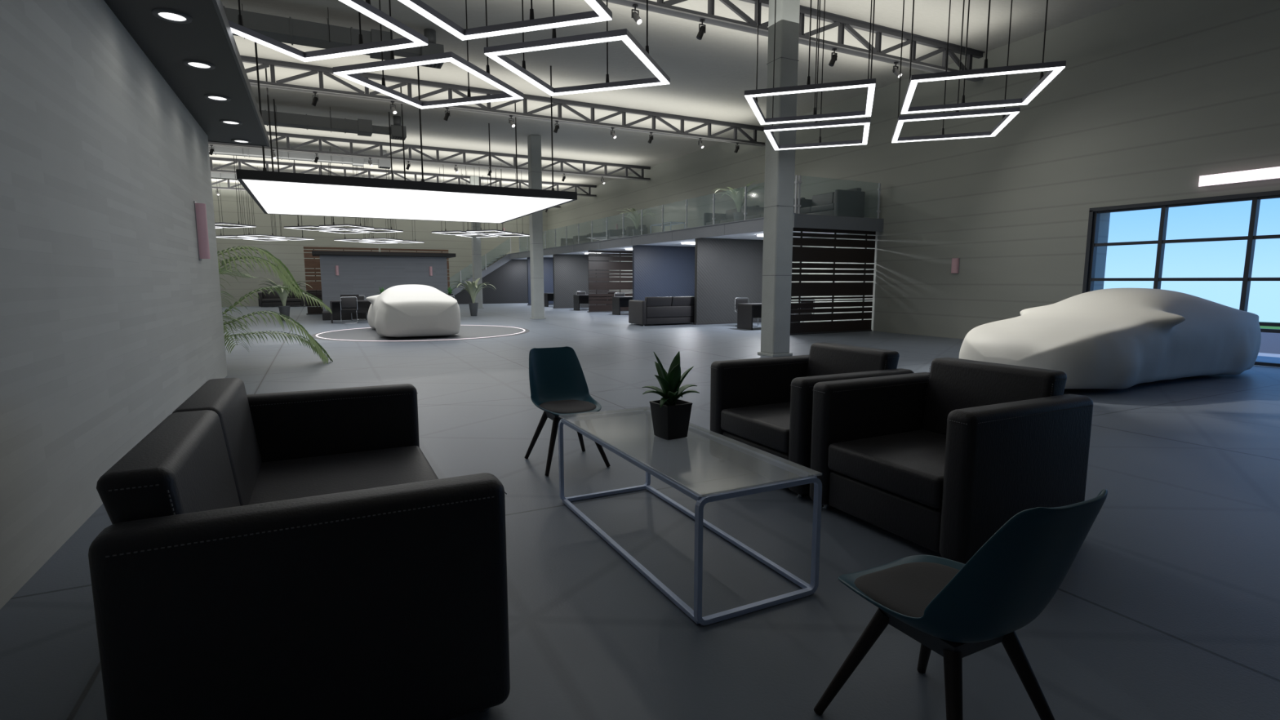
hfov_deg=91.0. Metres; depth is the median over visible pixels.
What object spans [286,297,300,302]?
seat cushion
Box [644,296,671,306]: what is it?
cushion
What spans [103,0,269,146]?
soffit
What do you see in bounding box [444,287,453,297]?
potted plant
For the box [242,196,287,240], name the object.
pendant light
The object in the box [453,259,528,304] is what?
wall
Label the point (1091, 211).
trim
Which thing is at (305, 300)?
sofa
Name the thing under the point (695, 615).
coffee table
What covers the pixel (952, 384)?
cushion
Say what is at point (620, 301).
desk
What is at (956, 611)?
shell chair
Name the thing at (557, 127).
track spotlight
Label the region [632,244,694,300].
wall
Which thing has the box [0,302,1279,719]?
floor
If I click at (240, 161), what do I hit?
roof truss
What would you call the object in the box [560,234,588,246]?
sofa
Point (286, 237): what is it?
pendant light
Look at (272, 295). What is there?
cushion
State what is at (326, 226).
diffuser
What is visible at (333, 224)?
pendant light
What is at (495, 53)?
diffuser
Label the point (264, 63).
roof truss
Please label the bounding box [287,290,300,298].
cushion
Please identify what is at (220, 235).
pendant light
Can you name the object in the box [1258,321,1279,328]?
lawn
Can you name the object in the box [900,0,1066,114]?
pendant light
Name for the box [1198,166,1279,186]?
light bar
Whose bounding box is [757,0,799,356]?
column
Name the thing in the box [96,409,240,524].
cushion
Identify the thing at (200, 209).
wall sconce
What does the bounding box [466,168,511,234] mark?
pendant light
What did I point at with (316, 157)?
track spotlight
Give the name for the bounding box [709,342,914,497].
armchair
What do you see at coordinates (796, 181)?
glass railing
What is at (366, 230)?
diffuser
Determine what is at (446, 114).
track spotlight
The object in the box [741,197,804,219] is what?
sofa
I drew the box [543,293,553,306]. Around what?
desk
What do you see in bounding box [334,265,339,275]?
wall sconce
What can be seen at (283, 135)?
roof truss
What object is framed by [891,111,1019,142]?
diffuser
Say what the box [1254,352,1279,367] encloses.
pavement
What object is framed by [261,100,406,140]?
air duct
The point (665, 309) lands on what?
sofa
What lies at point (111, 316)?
wall
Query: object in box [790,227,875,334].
screen
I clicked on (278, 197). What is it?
diffuser
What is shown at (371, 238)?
pendant light
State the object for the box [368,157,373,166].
track spotlight
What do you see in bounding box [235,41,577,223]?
ceiling light
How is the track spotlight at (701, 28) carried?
attached to the roof truss at (750, 25)
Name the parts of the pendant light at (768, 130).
suspension cord, frame, suspension cord, suspension cord, suspension cord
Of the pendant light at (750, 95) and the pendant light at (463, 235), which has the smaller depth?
the pendant light at (750, 95)
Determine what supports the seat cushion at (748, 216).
on the sofa at (753, 212)
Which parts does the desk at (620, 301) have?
panel, modesty panel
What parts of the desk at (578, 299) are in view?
panel, modesty panel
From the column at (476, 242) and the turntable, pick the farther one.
the column at (476, 242)
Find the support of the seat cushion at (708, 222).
on the sofa at (728, 216)
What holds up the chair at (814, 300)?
on the floor at (1167, 607)
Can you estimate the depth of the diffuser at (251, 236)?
31.47 m
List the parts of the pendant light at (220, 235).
suspension cord, frame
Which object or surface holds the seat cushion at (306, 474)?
on the sofa at (295, 555)
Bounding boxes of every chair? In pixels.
[339,296,358,324]
[351,295,367,320]
[524,346,610,475]
[576,291,590,309]
[614,293,628,313]
[734,297,758,326]
[790,299,814,322]
[813,488,1107,719]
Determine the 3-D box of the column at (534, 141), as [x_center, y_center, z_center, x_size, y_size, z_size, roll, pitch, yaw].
[-3.821,-4.819,23.147,0.470,6.600,0.470,-4,8,-27]
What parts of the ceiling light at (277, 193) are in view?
suspension cord, suspension cord, suspension cord, suspension cord, suspension cord, frame, suspension cord, suspension cord, suspension cord, suspension cord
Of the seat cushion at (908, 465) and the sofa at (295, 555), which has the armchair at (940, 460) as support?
the seat cushion at (908, 465)
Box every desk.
[329,300,371,323]
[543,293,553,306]
[573,294,612,310]
[612,296,632,315]
[737,302,800,329]
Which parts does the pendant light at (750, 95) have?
suspension cord, suspension cord, frame, suspension cord, suspension cord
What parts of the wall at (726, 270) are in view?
skirting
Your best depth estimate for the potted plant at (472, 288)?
25.38 m
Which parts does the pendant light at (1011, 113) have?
suspension cord, suspension cord, frame, suspension cord, suspension cord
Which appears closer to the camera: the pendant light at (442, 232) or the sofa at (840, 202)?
the sofa at (840, 202)
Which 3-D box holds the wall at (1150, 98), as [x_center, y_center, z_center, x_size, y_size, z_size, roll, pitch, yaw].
[4.453,-4.705,22.244,0.620,6.600,46.400,-4,8,-27]
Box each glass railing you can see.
[519,174,798,252]
[796,175,881,218]
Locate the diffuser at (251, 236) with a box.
[238,235,282,238]
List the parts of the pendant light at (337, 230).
frame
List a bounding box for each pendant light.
[214,155,256,227]
[216,178,257,239]
[227,0,428,62]
[236,192,285,238]
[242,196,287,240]
[270,214,314,239]
[284,161,338,230]
[319,149,373,229]
[319,162,369,233]
[332,0,524,109]
[333,217,375,241]
[352,165,403,232]
[358,217,397,244]
[361,218,403,241]
[385,218,424,243]
[398,0,612,40]
[431,166,477,235]
[455,170,497,237]
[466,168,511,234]
[484,0,670,96]
[488,168,529,236]
[744,0,875,124]
[764,0,871,150]
[891,0,1020,142]
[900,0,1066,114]
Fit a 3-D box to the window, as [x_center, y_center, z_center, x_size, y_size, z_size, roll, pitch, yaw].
[11.165,-1.107,8.826,0.120,2.800,8.984,-4,8,-27]
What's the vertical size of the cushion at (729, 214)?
0.485 m
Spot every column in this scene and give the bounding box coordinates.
[469,175,484,308]
[527,134,546,319]
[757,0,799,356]
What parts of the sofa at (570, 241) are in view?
arm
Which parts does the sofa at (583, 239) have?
arm, arm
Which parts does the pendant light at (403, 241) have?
frame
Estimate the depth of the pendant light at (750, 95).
7.66 m
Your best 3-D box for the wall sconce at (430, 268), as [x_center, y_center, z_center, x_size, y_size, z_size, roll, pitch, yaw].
[-8.283,-3.521,24.938,0.130,0.384,0.082,-4,8,-27]
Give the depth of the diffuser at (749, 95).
7.64 m
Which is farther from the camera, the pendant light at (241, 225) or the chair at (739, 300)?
the pendant light at (241, 225)
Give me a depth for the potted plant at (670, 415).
3.34 m
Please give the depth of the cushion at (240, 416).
2.85 m
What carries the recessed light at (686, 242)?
in the floor at (750, 236)
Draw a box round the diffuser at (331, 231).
[320,230,365,233]
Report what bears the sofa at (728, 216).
on the floor at (750, 236)
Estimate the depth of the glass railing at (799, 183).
15.97 m
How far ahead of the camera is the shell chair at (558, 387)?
4.99 m
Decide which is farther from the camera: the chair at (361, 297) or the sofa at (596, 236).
the sofa at (596, 236)
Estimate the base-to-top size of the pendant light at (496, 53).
3.009 m
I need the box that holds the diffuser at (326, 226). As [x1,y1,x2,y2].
[319,225,371,229]
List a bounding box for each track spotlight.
[208,145,213,155]
[311,91,318,106]
[314,153,319,163]
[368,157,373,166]
[390,101,396,114]
[405,160,410,169]
[443,107,449,120]
[453,164,458,173]
[508,115,515,127]
[553,120,559,133]
[610,127,616,138]
[631,4,642,24]
[648,132,653,143]
[696,18,706,39]
[697,137,703,148]
[734,142,739,153]
[828,48,837,66]
[892,62,902,77]
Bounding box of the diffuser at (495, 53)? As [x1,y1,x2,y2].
[484,35,669,96]
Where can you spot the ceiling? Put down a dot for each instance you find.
(710, 76)
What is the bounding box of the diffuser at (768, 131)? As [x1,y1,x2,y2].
[764,122,870,150]
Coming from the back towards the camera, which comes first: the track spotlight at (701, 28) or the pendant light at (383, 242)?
the pendant light at (383, 242)
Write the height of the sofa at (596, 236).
0.905 m
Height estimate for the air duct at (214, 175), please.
0.678 m
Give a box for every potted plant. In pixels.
[257,277,310,320]
[377,286,384,293]
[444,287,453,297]
[450,278,496,315]
[617,208,655,235]
[642,351,699,439]
[711,180,764,221]
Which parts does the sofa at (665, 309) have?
arm, frame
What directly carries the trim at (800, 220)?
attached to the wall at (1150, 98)
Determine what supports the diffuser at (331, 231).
attached to the pendant light at (337, 230)
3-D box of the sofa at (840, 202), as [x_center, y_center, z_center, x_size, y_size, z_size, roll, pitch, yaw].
[5.340,-4.438,18.246,1.032,0.905,2.144,-4,8,-27]
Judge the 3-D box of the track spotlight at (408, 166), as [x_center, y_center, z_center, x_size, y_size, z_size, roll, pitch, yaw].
[-8.962,-7.513,24.316,0.170,0.331,0.104,-1,7,-6]
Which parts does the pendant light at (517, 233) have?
frame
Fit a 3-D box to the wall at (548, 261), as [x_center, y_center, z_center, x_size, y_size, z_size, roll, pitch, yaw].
[-5.132,-4.640,37.130,3.120,2.765,0.190,-4,8,-27]
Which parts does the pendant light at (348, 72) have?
suspension cord, suspension cord, frame, suspension cord, suspension cord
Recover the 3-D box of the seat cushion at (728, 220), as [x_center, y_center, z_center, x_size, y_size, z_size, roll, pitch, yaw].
[3.401,-4.799,21.888,0.865,0.165,0.914,-4,8,-27]
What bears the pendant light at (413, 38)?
hanging from the ceiling
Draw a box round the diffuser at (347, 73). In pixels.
[333,57,523,109]
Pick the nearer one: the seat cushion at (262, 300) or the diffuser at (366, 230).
the diffuser at (366, 230)
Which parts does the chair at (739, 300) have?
backrest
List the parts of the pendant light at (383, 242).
frame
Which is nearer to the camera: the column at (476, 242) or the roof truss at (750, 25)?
the roof truss at (750, 25)
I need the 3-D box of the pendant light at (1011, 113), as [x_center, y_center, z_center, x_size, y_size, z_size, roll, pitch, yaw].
[4.494,-4.849,8.962,1.473,3.009,1.473,2,8,18]
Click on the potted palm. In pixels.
(283, 274)
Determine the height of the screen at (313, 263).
2.820 m
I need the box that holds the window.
[1086,195,1279,367]
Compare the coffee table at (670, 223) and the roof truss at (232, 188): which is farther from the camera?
the roof truss at (232, 188)
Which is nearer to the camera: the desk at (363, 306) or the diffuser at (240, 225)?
the desk at (363, 306)
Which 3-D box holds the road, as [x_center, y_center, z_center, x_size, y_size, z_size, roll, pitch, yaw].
[10.157,-1.544,24.762,7.100,0.240,85.000,-4,8,-27]
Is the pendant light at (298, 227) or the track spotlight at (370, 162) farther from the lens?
the pendant light at (298, 227)
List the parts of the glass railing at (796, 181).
post, post, post, post, post, post, post, post, post, post, post, post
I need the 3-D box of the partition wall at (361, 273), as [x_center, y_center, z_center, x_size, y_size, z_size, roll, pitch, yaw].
[-9.817,-2.914,24.477,5.080,2.490,2.350,-4,8,-27]
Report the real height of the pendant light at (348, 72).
3.009 m
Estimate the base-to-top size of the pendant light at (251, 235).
3.009 m
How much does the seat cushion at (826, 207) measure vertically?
0.165 m
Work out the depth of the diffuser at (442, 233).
29.47 m
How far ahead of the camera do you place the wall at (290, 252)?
35.97 m
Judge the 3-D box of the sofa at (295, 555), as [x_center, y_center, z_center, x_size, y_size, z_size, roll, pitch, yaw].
[-1.350,0.616,2.699,1.032,0.905,2.144,-4,8,-27]
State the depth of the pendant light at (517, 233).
30.27 m
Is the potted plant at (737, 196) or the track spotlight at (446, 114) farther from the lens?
the potted plant at (737, 196)
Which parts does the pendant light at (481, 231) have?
frame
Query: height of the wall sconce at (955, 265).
0.384 m
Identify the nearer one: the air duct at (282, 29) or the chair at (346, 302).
the air duct at (282, 29)
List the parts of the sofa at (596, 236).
arm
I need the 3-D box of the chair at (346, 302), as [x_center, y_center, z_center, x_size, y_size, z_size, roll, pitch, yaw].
[-9.710,-1.670,20.995,0.544,0.886,0.550,-4,8,-27]
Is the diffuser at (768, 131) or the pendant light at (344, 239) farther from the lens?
the pendant light at (344, 239)
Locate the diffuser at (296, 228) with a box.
[286,226,337,230]
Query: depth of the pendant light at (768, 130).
9.38 m
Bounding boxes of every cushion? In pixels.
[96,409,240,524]
[172,377,262,506]
[248,445,438,504]
[261,298,281,302]
[262,289,279,298]
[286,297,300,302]
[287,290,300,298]
[307,289,322,297]
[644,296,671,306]
[671,296,694,306]
[706,220,719,225]
[720,217,733,223]
[720,401,790,453]
[724,208,735,219]
[743,213,761,219]
[793,206,812,213]
[806,342,899,376]
[811,191,834,206]
[811,203,834,212]
[827,429,946,508]
[833,187,861,203]
[922,357,1066,435]
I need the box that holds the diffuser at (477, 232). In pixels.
[470,231,511,234]
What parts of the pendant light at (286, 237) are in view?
frame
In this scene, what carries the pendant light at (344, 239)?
hanging from the ceiling
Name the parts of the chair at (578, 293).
backrest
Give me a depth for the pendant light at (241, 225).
25.45 m
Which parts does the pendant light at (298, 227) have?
frame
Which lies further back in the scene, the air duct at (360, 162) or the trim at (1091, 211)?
the air duct at (360, 162)
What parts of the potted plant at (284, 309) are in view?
pot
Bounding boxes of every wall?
[0,0,227,608]
[211,182,548,306]
[311,250,455,319]
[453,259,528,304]
[527,257,553,305]
[547,0,1279,338]
[552,253,608,308]
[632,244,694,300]
[693,237,763,324]
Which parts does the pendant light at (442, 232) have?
frame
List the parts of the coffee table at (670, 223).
glass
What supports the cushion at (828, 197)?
on the sofa at (840, 202)
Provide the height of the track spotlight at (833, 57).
0.331 m
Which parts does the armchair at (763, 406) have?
arm, arm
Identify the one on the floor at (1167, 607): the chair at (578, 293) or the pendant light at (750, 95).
the chair at (578, 293)
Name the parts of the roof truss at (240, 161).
post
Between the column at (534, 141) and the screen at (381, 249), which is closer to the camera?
the column at (534, 141)
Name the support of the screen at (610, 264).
on the floor at (1167, 607)
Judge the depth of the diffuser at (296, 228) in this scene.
26.88 m
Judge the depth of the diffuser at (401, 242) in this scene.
35.94 m
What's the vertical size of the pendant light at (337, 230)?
3.009 m
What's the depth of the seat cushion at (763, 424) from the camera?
4.50 m
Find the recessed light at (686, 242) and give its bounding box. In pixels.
[680,241,694,244]
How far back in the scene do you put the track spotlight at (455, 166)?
25.08 m
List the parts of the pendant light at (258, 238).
frame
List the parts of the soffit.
canopy, recessed light, recessed light, recessed light, edge trim, recessed light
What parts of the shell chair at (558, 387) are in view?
leg, leg, under frame, leg, leg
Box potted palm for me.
[217,245,333,364]
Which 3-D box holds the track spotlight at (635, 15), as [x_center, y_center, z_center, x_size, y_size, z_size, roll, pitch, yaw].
[-0.054,-5.795,10.566,0.202,0.319,0.125,5,9,35]
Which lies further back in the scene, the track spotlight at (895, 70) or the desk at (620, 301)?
the desk at (620, 301)
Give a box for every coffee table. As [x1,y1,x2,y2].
[558,407,822,625]
[650,221,684,233]
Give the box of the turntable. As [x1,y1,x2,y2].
[311,324,529,342]
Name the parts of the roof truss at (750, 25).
post, post, post, post, post, post, post, post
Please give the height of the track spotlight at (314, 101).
0.331 m
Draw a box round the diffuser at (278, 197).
[242,179,571,222]
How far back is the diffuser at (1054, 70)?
7.04 m
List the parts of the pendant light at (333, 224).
frame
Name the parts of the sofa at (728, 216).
arm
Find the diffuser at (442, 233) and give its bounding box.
[434,231,475,235]
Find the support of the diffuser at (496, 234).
attached to the pendant light at (517, 233)
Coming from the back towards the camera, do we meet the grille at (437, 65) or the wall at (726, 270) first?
the wall at (726, 270)
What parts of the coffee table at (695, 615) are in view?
rail, rail, rail, rail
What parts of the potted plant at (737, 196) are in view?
pot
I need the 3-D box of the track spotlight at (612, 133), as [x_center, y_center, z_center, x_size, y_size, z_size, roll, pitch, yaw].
[-0.800,-6.857,19.033,0.202,0.319,0.125,5,9,35]
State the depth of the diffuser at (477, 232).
29.07 m
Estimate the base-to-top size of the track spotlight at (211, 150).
0.331 m
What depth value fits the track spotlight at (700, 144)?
20.41 m
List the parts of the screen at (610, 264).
skirting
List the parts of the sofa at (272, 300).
arm, arm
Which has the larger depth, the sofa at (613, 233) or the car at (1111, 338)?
the sofa at (613, 233)
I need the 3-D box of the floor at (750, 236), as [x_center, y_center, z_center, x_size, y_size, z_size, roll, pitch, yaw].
[-1.138,-5.195,29.158,3.100,0.310,28.400,-4,8,-27]
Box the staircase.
[450,237,511,295]
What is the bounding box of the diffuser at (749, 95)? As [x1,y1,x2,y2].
[744,83,875,124]
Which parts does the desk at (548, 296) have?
panel, modesty panel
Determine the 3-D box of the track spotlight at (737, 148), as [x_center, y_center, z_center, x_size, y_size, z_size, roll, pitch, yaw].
[3.246,-7.111,21.108,0.170,0.331,0.104,-1,7,-6]
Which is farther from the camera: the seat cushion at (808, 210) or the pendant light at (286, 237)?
the pendant light at (286, 237)
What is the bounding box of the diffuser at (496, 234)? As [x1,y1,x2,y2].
[488,233,528,236]
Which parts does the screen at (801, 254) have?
post, skirting, post, post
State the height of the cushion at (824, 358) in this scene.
0.485 m
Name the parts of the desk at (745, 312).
panel, modesty panel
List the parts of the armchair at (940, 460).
arm, arm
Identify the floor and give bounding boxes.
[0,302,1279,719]
[502,231,848,259]
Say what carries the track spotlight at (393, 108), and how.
attached to the roof truss at (264, 63)
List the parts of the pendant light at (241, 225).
frame, suspension cord, suspension cord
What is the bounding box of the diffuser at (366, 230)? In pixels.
[356,229,400,232]
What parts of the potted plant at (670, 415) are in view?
pot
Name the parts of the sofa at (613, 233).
arm, arm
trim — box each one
[509,213,884,259]
[1082,190,1279,293]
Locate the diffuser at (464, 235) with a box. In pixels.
[455,234,495,237]
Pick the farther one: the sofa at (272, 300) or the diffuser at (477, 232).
the sofa at (272, 300)
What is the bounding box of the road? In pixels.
[1258,332,1279,354]
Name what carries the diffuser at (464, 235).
attached to the pendant light at (463, 235)
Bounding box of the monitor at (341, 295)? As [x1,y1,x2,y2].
[340,294,359,299]
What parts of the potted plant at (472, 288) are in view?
pot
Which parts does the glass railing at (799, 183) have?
post, post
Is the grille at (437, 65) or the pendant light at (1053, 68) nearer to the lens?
the pendant light at (1053, 68)
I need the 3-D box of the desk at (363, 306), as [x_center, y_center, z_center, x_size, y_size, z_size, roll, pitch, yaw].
[-9.661,-1.682,21.689,1.800,0.738,0.700,-4,8,-27]
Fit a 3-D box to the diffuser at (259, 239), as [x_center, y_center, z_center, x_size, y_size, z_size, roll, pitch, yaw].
[-20.098,-6.455,33.782,1.464,0.017,1.464,2,8,18]
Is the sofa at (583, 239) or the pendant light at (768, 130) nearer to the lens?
the pendant light at (768, 130)
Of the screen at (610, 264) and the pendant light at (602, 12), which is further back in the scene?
the screen at (610, 264)
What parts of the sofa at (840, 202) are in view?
arm, arm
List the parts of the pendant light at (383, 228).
frame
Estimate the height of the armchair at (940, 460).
0.905 m
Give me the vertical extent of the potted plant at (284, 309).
1.522 m
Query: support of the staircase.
on the floor at (1167, 607)
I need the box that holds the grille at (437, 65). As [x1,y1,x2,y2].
[422,62,441,68]
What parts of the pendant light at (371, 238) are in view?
frame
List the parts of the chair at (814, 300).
backrest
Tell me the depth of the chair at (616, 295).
27.61 m
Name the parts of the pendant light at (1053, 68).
suspension cord, suspension cord, frame, suspension cord, suspension cord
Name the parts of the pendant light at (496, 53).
suspension cord, suspension cord, frame, suspension cord, suspension cord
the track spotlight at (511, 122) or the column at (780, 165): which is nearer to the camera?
the column at (780, 165)
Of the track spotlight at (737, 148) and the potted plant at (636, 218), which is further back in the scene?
the potted plant at (636, 218)
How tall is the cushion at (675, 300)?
0.485 m
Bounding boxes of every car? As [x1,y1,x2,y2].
[365,284,460,337]
[959,288,1261,389]
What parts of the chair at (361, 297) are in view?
backrest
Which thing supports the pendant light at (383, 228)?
hanging from the ceiling
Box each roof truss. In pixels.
[208,131,650,181]
[209,156,596,196]
[211,178,559,208]
[240,55,765,146]
[601,0,985,81]
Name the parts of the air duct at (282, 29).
hanger rod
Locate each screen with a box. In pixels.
[303,246,378,314]
[380,248,449,292]
[586,250,632,312]
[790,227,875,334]
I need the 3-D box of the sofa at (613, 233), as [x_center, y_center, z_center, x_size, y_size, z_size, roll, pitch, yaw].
[-0.579,-5.893,29.841,1.032,0.905,2.144,-4,8,-27]
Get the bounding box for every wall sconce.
[193,200,210,260]
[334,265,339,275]
[428,266,432,275]
[951,257,959,273]
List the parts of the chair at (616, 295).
backrest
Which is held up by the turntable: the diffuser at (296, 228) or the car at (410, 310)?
the car at (410, 310)
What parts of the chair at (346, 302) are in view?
backrest, seat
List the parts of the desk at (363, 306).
panel, modesty panel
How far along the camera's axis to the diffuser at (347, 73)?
6.97 m
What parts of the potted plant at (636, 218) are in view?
pot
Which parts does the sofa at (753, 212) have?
arm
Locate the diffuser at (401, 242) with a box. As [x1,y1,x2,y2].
[390,240,418,243]
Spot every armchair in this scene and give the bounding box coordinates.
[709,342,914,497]
[809,357,1093,564]
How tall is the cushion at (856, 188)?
0.485 m
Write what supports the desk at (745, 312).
on the floor at (1167, 607)
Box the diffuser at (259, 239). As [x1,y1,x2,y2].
[246,238,287,240]
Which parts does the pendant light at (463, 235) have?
frame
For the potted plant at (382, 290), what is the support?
on the desk at (363, 306)
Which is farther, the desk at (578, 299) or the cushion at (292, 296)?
the cushion at (292, 296)
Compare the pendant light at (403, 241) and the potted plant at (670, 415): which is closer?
the potted plant at (670, 415)
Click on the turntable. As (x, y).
(466, 331)
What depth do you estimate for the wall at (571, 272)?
32.75 m
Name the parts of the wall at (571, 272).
skirting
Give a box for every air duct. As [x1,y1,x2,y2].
[208,145,391,168]
[210,165,373,180]
[222,4,444,68]
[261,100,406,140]
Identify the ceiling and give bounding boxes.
[208,0,1135,191]
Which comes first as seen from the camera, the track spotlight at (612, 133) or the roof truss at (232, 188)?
the track spotlight at (612, 133)
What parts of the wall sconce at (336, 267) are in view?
lamp shade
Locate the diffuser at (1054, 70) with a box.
[901,66,1065,114]
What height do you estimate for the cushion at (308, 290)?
0.485 m
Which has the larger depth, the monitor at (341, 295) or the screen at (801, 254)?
the monitor at (341, 295)
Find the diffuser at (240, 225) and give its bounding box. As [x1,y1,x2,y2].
[214,223,252,227]
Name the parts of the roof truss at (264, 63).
post, post, post, post, post, post, post, post, post, post, post, post, post, post, post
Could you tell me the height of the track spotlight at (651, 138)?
0.331 m
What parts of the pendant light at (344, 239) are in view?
frame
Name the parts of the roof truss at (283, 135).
post, post, post, post, post, post, post, post, post, post, post, post, post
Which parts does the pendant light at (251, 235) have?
frame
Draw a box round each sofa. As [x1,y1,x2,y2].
[88,377,510,719]
[257,289,304,306]
[304,289,322,306]
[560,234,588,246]
[574,231,605,244]
[592,228,624,241]
[608,224,647,239]
[628,296,694,325]
[703,205,759,226]
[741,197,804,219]
[793,187,865,217]

